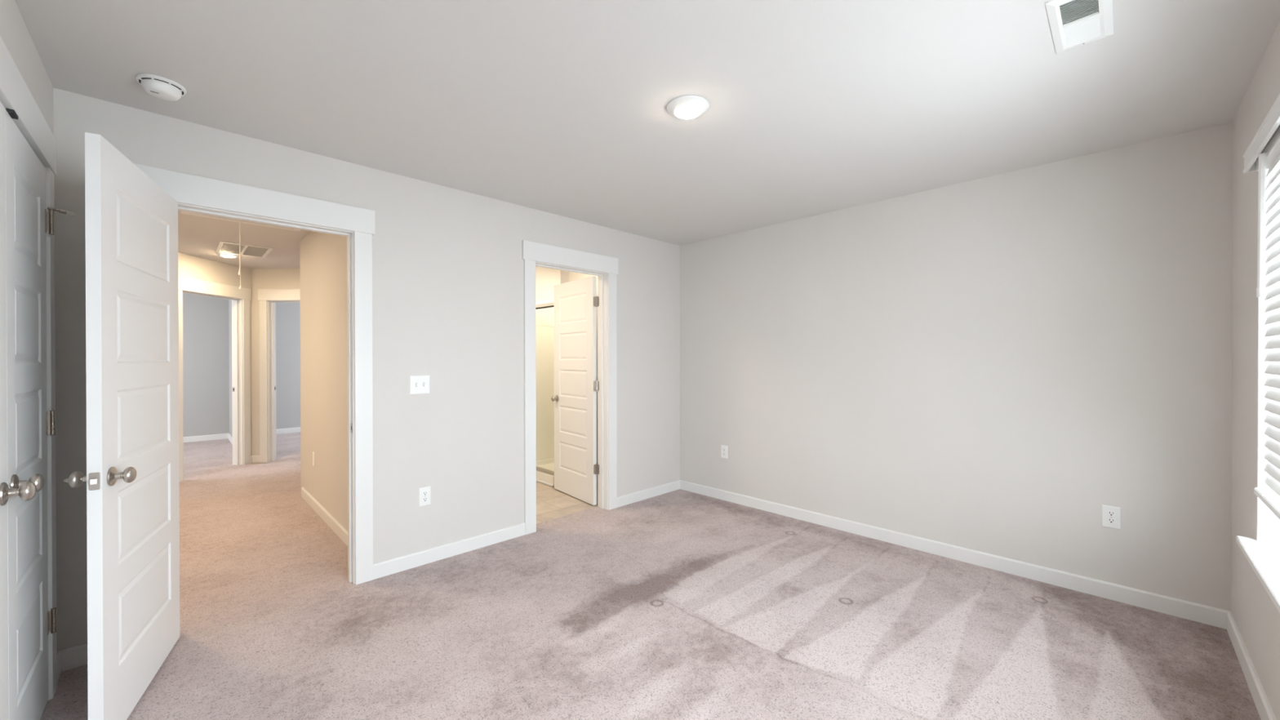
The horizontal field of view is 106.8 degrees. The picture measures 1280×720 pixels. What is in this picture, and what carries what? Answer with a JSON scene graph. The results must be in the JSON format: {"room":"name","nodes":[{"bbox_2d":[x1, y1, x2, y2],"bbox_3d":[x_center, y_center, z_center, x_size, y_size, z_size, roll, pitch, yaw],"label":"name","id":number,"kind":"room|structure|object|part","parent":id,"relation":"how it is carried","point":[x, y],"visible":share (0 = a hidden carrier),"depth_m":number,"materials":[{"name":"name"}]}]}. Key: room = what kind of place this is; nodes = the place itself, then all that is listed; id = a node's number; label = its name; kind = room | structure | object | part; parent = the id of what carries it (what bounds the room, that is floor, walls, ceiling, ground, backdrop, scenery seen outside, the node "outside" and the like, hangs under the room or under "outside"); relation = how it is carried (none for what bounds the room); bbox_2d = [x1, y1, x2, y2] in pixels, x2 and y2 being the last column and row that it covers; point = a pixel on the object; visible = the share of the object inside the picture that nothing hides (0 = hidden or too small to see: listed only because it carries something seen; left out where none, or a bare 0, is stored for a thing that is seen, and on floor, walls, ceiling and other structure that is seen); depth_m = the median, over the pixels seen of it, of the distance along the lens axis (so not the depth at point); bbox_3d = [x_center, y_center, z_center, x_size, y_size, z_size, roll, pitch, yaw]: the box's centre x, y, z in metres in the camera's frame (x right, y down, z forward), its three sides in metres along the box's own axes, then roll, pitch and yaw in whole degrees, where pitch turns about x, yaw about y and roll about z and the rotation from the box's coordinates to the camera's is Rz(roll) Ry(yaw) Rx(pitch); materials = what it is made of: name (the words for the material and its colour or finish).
{"room":"empty bedroom","nodes":[
{"label":"empty bedroom","id":0,"kind":"room"},
{"bbox_2d":[0,0,53,135],"bbox_3d":[-1.221,0.079,0.651,0.125,2.460,3.616,0,0,-44],"label":"wall","id":1,"kind":"structure","parent":0,"point":[14,33],"depth_m":1.62,"materials":[{"name":"beige paint"}]},
{"bbox_2d":[0,102,36,719],"bbox_3d":[-1.611,0.283,1.168,0.095,2.020,0.618,0,0,-44],"label":"door","id":2,"kind":"structure","parent":1,"relation":"in","point":[27,491],"depth_m":1.35,"materials":[{"name":"white wood"}]},
{"bbox_3d":[-1.772,0.377,1.357,0.061,0.065,0.065,0,0,-44],"label":"knob","id":3,"kind":"part","parent":2,"relation":"part of","materials":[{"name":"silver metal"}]},
{"bbox_2d":[0,35,57,700],"bbox_3d":[-1.882,0.214,1.340,0.148,2.185,1.443,0,0,-44],"label":"door frame","id":4,"kind":"structure","parent":1,"relation":"attached to","point":[15,94],"depth_m":1.82,"materials":[{"name":"white wood"}]},
{"bbox_2d":[4,107,75,719],"bbox_3d":[-2.052,0.277,1.625,0.106,2.030,0.646,0,0,-44],"label":"door","id":5,"kind":"structure","parent":1,"relation":"in","point":[30,621],"depth_m":1.57,"materials":[{"name":"white wood"}]},
{"bbox_3d":[-1.861,0.376,1.447,0.061,0.065,0.065,0,0,-44],"label":"knob","id":6,"kind":"part","parent":5,"relation":"part of","materials":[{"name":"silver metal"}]},
{"bbox_3d":[-2.258,-0.528,1.807,0.002,0.088,0.019,0,0,-44],"label":"hinge plate","id":7,"kind":"part","parent":5,"relation":"part of","materials":[{"name":"metal"}]},
{"bbox_3d":[-2.257,0.242,1.809,0.002,0.088,0.019,0,0,-44],"label":"hinge plate","id":8,"kind":"part","parent":5,"relation":"part of","materials":[{"name":"metal"}]},
{"bbox_3d":[-2.257,1.002,1.812,0.002,0.088,0.019,0,0,-44],"label":"hinge plate","id":9,"kind":"part","parent":5,"relation":"part of","materials":[{"name":"metal"}]},
{"bbox_2d":[57,650,61,682],"bbox_3d":[-1.213,1.265,0.748,0.014,0.087,3.489,0,0,-44],"label":"baseboard","id":10,"kind":"structure","parent":1,"relation":"attached to","point":[59,652],"depth_m":1.96,"materials":[{"name":"white wood"}]},
{"bbox_2d":[177,252,252,455],"bbox_3d":[-4.972,0.066,5.278,0.125,2.460,1.450,0,0,1],"label":"wall","id":11,"kind":"structure","parent":0,"point":[193,267],"depth_m":5.53,"materials":[{"name":"beige paint"}]},
{"bbox_2d":[177,275,251,481],"bbox_3d":[-4.960,0.203,5.479,0.148,2.185,0.989,0,0,1],"label":"door frame","id":12,"kind":"structure","parent":11,"relation":"attached to","point":[241,298],"depth_m":5.86,"materials":[{"name":"white wood"}]},
{"bbox_2d":[227,299,232,444],"bbox_3d":[-5.882,0.071,6.996,0.134,2.440,2.370,0,0,-44],"label":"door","id":13,"kind":"structure","parent":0,"point":[229,300],"depth_m":7.59,"materials":[{"name":"grey paint"}]},
{"bbox_2d":[182,293,300,436],"bbox_3d":[-6.592,0.068,8.044,6.600,2.440,0.120,0,0,-44],"label":"wall","id":14,"kind":"structure","parent":0,"point":[206,390],"depth_m":7.69,"materials":[{"name":"grey paint"}]},
{"bbox_2d":[183,426,300,442],"bbox_3d":[-6.580,1.245,7.965,6.500,0.087,0.014,0,0,-44],"label":"baseboard","id":15,"kind":"structure","parent":14,"relation":"attached to","point":[222,436],"depth_m":7.69,"materials":[{"name":"white wood"}]},
{"bbox_2d":[179,431,347,624],"bbox_3d":[-3.407,1.297,4.749,6.720,0.001,9.290,0,0,-44],"label":"floor","id":16,"kind":"structure","parent":0,"point":[248,535],"depth_m":3.53,"materials":[{"name":"carpet"}]},
{"bbox_2d":[251,269,300,455],"bbox_3d":[-3.252,0.061,6.050,3.300,2.460,0.125,0,0,1],"label":"wall","id":17,"kind":"structure","parent":0,"point":[260,278],"depth_m":6.00,"materials":[{"name":"beige paint"}]},
{"bbox_2d":[252,455,259,462],"bbox_3d":[-3.302,1.248,5.985,3.200,0.087,0.014,0,0,1],"label":"baseboard","id":18,"kind":"structure","parent":17,"relation":"attached to","point":[255,459],"depth_m":5.99,"materials":[{"name":"white wood"}]},
{"bbox_2d":[257,288,300,462],"bbox_3d":[-4.312,0.200,6.050,0.984,2.185,0.148,0,0,1],"label":"door frame","id":19,"kind":"structure","parent":17,"relation":"attached to","point":[268,298],"depth_m":5.99,"materials":[{"name":"white wood"}]},
{"bbox_2d":[299,240,303,487],"bbox_3d":[-2.150,0.062,5.622,3.055,2.460,0.120,0,0,-44],"label":"wall","id":20,"kind":"structure","parent":0,"point":[300,242],"depth_m":4.55,"materials":[{"name":"beige paint"}]},
{"bbox_2d":[302,231,347,530],"bbox_3d":[-2.383,0.069,3.764,0.120,2.460,2.205,0,0,-44],"label":"wall","id":21,"kind":"structure","parent":0,"point":[324,255],"depth_m":3.81,"materials":[{"name":"beige paint"}]},
{"bbox_2d":[312,451,315,466],"bbox_3d":[-2.857,0.868,4.160,0.007,0.119,0.074,0,0,-44],"label":"blank plate","id":22,"kind":"object","parent":21,"relation":"attached to","point":[313,453],"visible":1,"depth_m":4.14,"materials":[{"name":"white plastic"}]},
{"bbox_2d":[301,487,347,546],"bbox_3d":[-2.434,1.255,3.727,0.014,0.087,2.219,0,0,-44],"label":"baseboard","id":23,"kind":"structure","parent":21,"relation":"attached to","point":[335,526],"depth_m":3.78,"materials":[{"name":"white wood"}]},
{"bbox_2d":[53,87,679,651],"bbox_3d":[-0.789,0.067,3.697,5.010,2.460,0.125,0,0,-44],"label":"wall","id":24,"kind":"structure","parent":0,"point":[448,264],"depth_m":3.06,"materials":[{"name":"beige paint"}]},
{"bbox_2d":[62,132,179,719],"bbox_3d":[-1.972,0.279,1.869,0.171,2.024,0.800,0,0,-31],"label":"door","id":25,"kind":"structure","parent":24,"relation":"in","point":[131,478],"depth_m":1.73,"materials":[{"name":"white wood"}]},
{"bbox_3d":[-1.841,0.393,1.571,0.061,0.065,0.065,0,0,-31],"label":"knob","id":26,"kind":"part","parent":25,"relation":"part of","materials":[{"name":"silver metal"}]},
{"bbox_3d":[-1.767,0.393,1.540,0.025,0.057,0.002,0,0,-31],"label":"latch plate","id":27,"kind":"part","parent":25,"relation":"part of","materials":[{"name":"silver metal"}]},
{"bbox_3d":[-1.759,0.393,1.619,0.061,0.065,0.065,0,0,-31],"label":"knob","id":28,"kind":"part","parent":25,"relation":"part of","materials":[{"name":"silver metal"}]},
{"bbox_2d":[133,163,375,584],"bbox_3d":[-1.969,0.210,2.524,0.985,2.185,0.148,0,0,-44],"label":"door frame","id":29,"kind":"structure","parent":24,"relation":"attached to","point":[193,193],"depth_m":2.75,"materials":[{"name":"white wood"}]},
{"bbox_2d":[61,480,679,671],"bbox_3d":[-1.011,1.255,3.384,3.969,0.087,0.014,0,0,-44],"label":"baseboard","id":30,"kind":"structure","parent":24,"relation":"attached to","point":[75,656],"depth_m":3.12,"materials":[{"name":"white wood"}]},
{"bbox_2d":[409,375,430,394],"bbox_3d":[-1.390,0.156,3.008,0.122,0.118,0.016,0,0,-44],"label":"light switch","id":31,"kind":"object","parent":24,"relation":"attached to","point":[419,384],"visible":1,"depth_m":3.01,"materials":[{"name":"white plastic"}]},
{"bbox_2d":[418,485,431,506],"bbox_3d":[-1.372,0.871,3.033,0.074,0.119,0.008,0,0,-44],"label":"wall outlet","id":32,"kind":"object","parent":24,"relation":"attached to","point":[424,493],"visible":1,"depth_m":3.03,"materials":[{"name":"white plastic"}]},
{"bbox_2d":[422,497,427,502],"bbox_3d":[-1.370,0.891,3.031,0.034,0.028,0.002,0,0,-44],"label":"receptacle","id":33,"kind":"object","parent":32,"relation":"attached to","point":[424,499],"depth_m":3.03,"materials":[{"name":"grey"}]},
{"bbox_2d":[422,491,427,496],"bbox_3d":[-1.370,0.852,3.031,0.034,0.028,0.002,0,0,-44],"label":"receptacle","id":34,"kind":"object","parent":32,"relation":"attached to","point":[424,493],"depth_m":3.03,"materials":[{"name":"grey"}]},
{"bbox_2d":[521,240,617,534],"bbox_3d":[-0.575,0.204,3.892,0.939,2.185,0.148,0,0,-44],"label":"door frame","id":35,"kind":"structure","parent":24,"relation":"attached to","point":[534,254],"depth_m":4.02,"materials":[{"name":"white wood"}]},
{"bbox_2d":[551,275,599,505],"bbox_3d":[-0.609,0.270,4.464,0.156,2.024,0.753,0,0,-39],"label":"door","id":36,"kind":"structure","parent":24,"relation":"in","point":[576,385],"depth_m":4.42,"materials":[{"name":"white wood"}]},
{"bbox_3d":[-0.841,0.381,4.678,0.061,0.065,0.065,0,0,-39],"label":"knob","id":37,"kind":"part","parent":36,"relation":"part of","materials":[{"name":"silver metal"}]},
{"bbox_2d":[535,266,560,301],"bbox_3d":[-1.009,0.064,4.756,3.240,2.460,1.695,0,0,-44],"label":"wall","id":38,"kind":"structure","parent":0,"point":[546,278],"depth_m":5.67,"materials":[{"name":"beige paint"}]},
{"bbox_2d":[536,481,597,524],"bbox_3d":[-1.176,1.296,4.518,2.660,0.001,1.685,0,0,-44],"label":"floor","id":39,"kind":"structure","parent":0,"point":[552,503],"depth_m":4.28,"materials":[{"name":"beige wood"}]},
{"bbox_2d":[535,299,554,486],"bbox_3d":[-0.842,0.290,5.410,0.878,1.998,0.753,0,0,-44],"label":"shower","id":40,"kind":"object","parent":39,"relation":"on","point":[544,309],"visible":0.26,"depth_m":5.62,"materials":[{"name":"plastic"}]},
{"bbox_3d":[-1.125,-0.575,5.130,0.050,0.034,0.753,0,0,-44],"label":"rail","id":41,"kind":"part","parent":40,"relation":"part of","materials":[{"name":"plastic"}]},
{"bbox_2d":[560,270,597,481],"bbox_3d":[-0.490,0.072,5.125,0.776,2.440,0.144,0,0,-44],"label":"wall","id":42,"kind":"structure","parent":0,"point":[566,276],"depth_m":4.90,"materials":[{"name":"beige paint"}]},
{"bbox_2d":[14,0,1279,269],"bbox_3d":[-2.817,-1.202,4.179,6.820,0.120,10.941,0,0,-44],"label":"ceiling","id":43,"kind":"structure","parent":0,"point":[557,107],"depth_m":1.99,"materials":[{"name":"paint"}]},
{"bbox_2d":[135,73,186,101],"bbox_3d":[-1.967,-1.111,1.956,0.148,0.050,0.148,0,0,-44],"label":"smoke detector","id":44,"kind":"object","parent":43,"relation":"attached to","point":[160,87],"visible":1,"depth_m":1.92,"materials":[{"name":"white plastic"}]},
{"bbox_2d":[216,252,239,257],"bbox_3d":[-4.449,-1.128,5.135,0.192,0.032,0.192,0,0,-44],"label":"recessed light","id":45,"kind":"object","parent":43,"relation":"in","point":[228,255],"visible":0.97,"depth_m":5.09,"materials":[{"name":"white plastic"}]},
{"bbox_2d":[180,210,301,231],"bbox_3d":[-2.806,-1.131,3.448,0.750,0.018,1.270,0,0,-44],"label":"attic hatch","id":46,"kind":"object","parent":43,"relation":"attached to","point":[181,211],"visible":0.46,"depth_m":3.84,"materials":[{"name":"white wood"}]},
{"bbox_2d":[238,219,242,288],"bbox_3d":[-3.221,-0.851,3.830,0.028,0.560,0.024,0,0,-44],"label":"pull cord","id":47,"kind":"object","parent":46,"relation":"hanging from","point":[239,271],"visible":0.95,"depth_m":3.83,"materials":[{"name":"beige fabric"}]},
{"bbox_3d":[-3.220,-0.858,3.828,0.008,0.545,0.009,0,0,-22],"label":"cord","id":48,"kind":"part","parent":47,"relation":"part of","materials":[{"name":"beige fabric"}]},
{"bbox_2d":[215,240,273,257],"bbox_3d":[-4.099,-1.138,4.918,0.410,0.012,0.630,0,0,-44],"label":"ceiling vent","id":49,"kind":"object","parent":43,"relation":"in","point":[226,247],"visible":0.98,"depth_m":4.88,"materials":[{"name":"white plastic"}]},
{"bbox_2d":[666,95,709,119],"bbox_3d":[0.215,-1.122,2.137,0.192,0.032,0.192,0,0,-44],"label":"recessed light","id":50,"kind":"object","parent":43,"relation":"in","point":[686,107],"visible":1,"depth_m":2.10,"materials":[{"name":"white plastic"}]},
{"bbox_2d":[1044,0,1113,53],"bbox_3d":[1.470,-1.133,1.585,0.358,0.009,0.150,0,0,-44],"label":"ceiling vent","id":51,"kind":"object","parent":43,"relation":"in","point":[1073,24],"visible":1,"depth_m":1.59,"materials":[{"name":"white plastic"}]},
{"bbox_2d":[40,488,1261,719],"bbox_3d":[0.210,1.302,2.133,4.235,0.001,3.771,0,0,-44],"label":"floor","id":52,"kind":"structure","parent":0,"point":[679,604],"depth_m":2.18,"materials":[{"name":"carpet"}]},
{"bbox_2d":[680,122,1232,612],"bbox_3d":[1.712,0.065,3.531,0.125,2.460,3.616,0,0,-44],"label":"wall","id":53,"kind":"structure","parent":0,"point":[990,364],"depth_m":2.92,"materials":[{"name":"beige paint"}]},
{"bbox_2d":[720,444,728,458],"bbox_3d":[0.778,0.849,4.391,0.008,0.119,0.074,0,0,-44],"label":"wall outlet","id":54,"kind":"object","parent":53,"relation":"attached to","point":[724,449],"visible":1,"depth_m":4.38,"materials":[{"name":"white plastic"}]},
{"bbox_2d":[680,480,1230,629],"bbox_3d":[1.623,1.252,3.527,0.014,0.087,3.477,0,0,-44],"label":"baseboard","id":55,"kind":"structure","parent":53,"relation":"attached to","point":[1203,614],"depth_m":2.92,"materials":[{"name":"white wood"}]},
{"bbox_2d":[1102,504,1120,529],"bbox_3d":[2.557,0.853,2.579,0.008,0.119,0.074,0,0,-44],"label":"wall outlet","id":56,"kind":"object","parent":53,"relation":"attached to","point":[1111,515],"visible":1,"depth_m":2.58,"materials":[{"name":"white plastic"}]},
{"bbox_2d":[1106,517,1115,524],"bbox_3d":[2.555,0.872,2.577,0.002,0.028,0.034,0,0,-44],"label":"receptacle","id":57,"kind":"object","parent":56,"relation":"attached to","point":[1109,520],"depth_m":2.58,"materials":[{"name":"grey plastic"}]},
{"bbox_2d":[1106,511,1115,516],"bbox_3d":[2.555,0.833,2.577,0.002,0.028,0.034,0,0,-44],"label":"receptacle","id":58,"kind":"object","parent":56,"relation":"attached to","point":[1109,513],"depth_m":2.58,"materials":[{"name":"grey plastic"}]},
{"bbox_2d":[1231,20,1279,719],"bbox_3d":[1.477,0.075,0.837,4.235,2.460,0.150,0,0,-44],"label":"wall","id":59,"kind":"structure","parent":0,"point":[1255,615],"depth_m":1.98,"materials":[{"name":"beige paint"}]},
{"bbox_2d":[1226,612,1276,719],"bbox_3d":[1.416,1.261,0.894,3.971,0.087,0.014,0,0,-44],"label":"baseboard","id":60,"kind":"structure","parent":59,"relation":"attached to","point":[1264,708],"depth_m":1.89,"materials":[{"name":"white wood"}]},
{"bbox_2d":[1235,167,1279,613],"bbox_3d":[1.994,-0.021,1.378,1.292,1.505,0.198,0,0,-44],"label":"window","id":61,"kind":"structure","parent":59,"relation":"attached to","point":[1263,554],"depth_m":1.82,"materials":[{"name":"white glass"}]},
{"bbox_3d":[1.995,0.718,1.381,1.292,0.027,0.198,0,0,-44],"label":"sill","id":62,"kind":"part","parent":61,"relation":"part of","materials":[{"name":"white ceramic"}]},
{"bbox_2d":[1243,93,1279,519],"bbox_3d":[2.189,-0.146,1.629,0.658,1.336,0.084,0,0,-44],"label":"window blind","id":63,"kind":"object","parent":59,"relation":"attached to","point":[1269,159],"visible":1,"depth_m":1.71,"materials":[{"name":"white plastic"}]},
{"bbox_3d":[2.131,-0.116,1.555,0.471,1.235,0.055,0,0,-44],"label":"ladder cord","id":64,"kind":"part","parent":63,"relation":"part of","materials":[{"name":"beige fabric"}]},
{"bbox_3d":[2.192,0.508,1.618,0.588,0.028,0.056,0,0,-44],"label":"rail","id":65,"kind":"part","parent":63,"relation":"part of","materials":[{"name":"white plastic"}]},
{"bbox_3d":[2.193,-0.747,1.612,0.588,0.036,0.056,0,0,-44],"label":"head rail","id":66,"kind":"part","parent":63,"relation":"part of","materials":[{"name":"white plastic"}]},
{"bbox_3d":[2.192,-0.135,1.615,0.588,1.214,0.012,0,0,-44],"label":"slat panel","id":67,"kind":"part","parent":63,"relation":"part of","materials":[{"name":"white plastic"}]}
]}

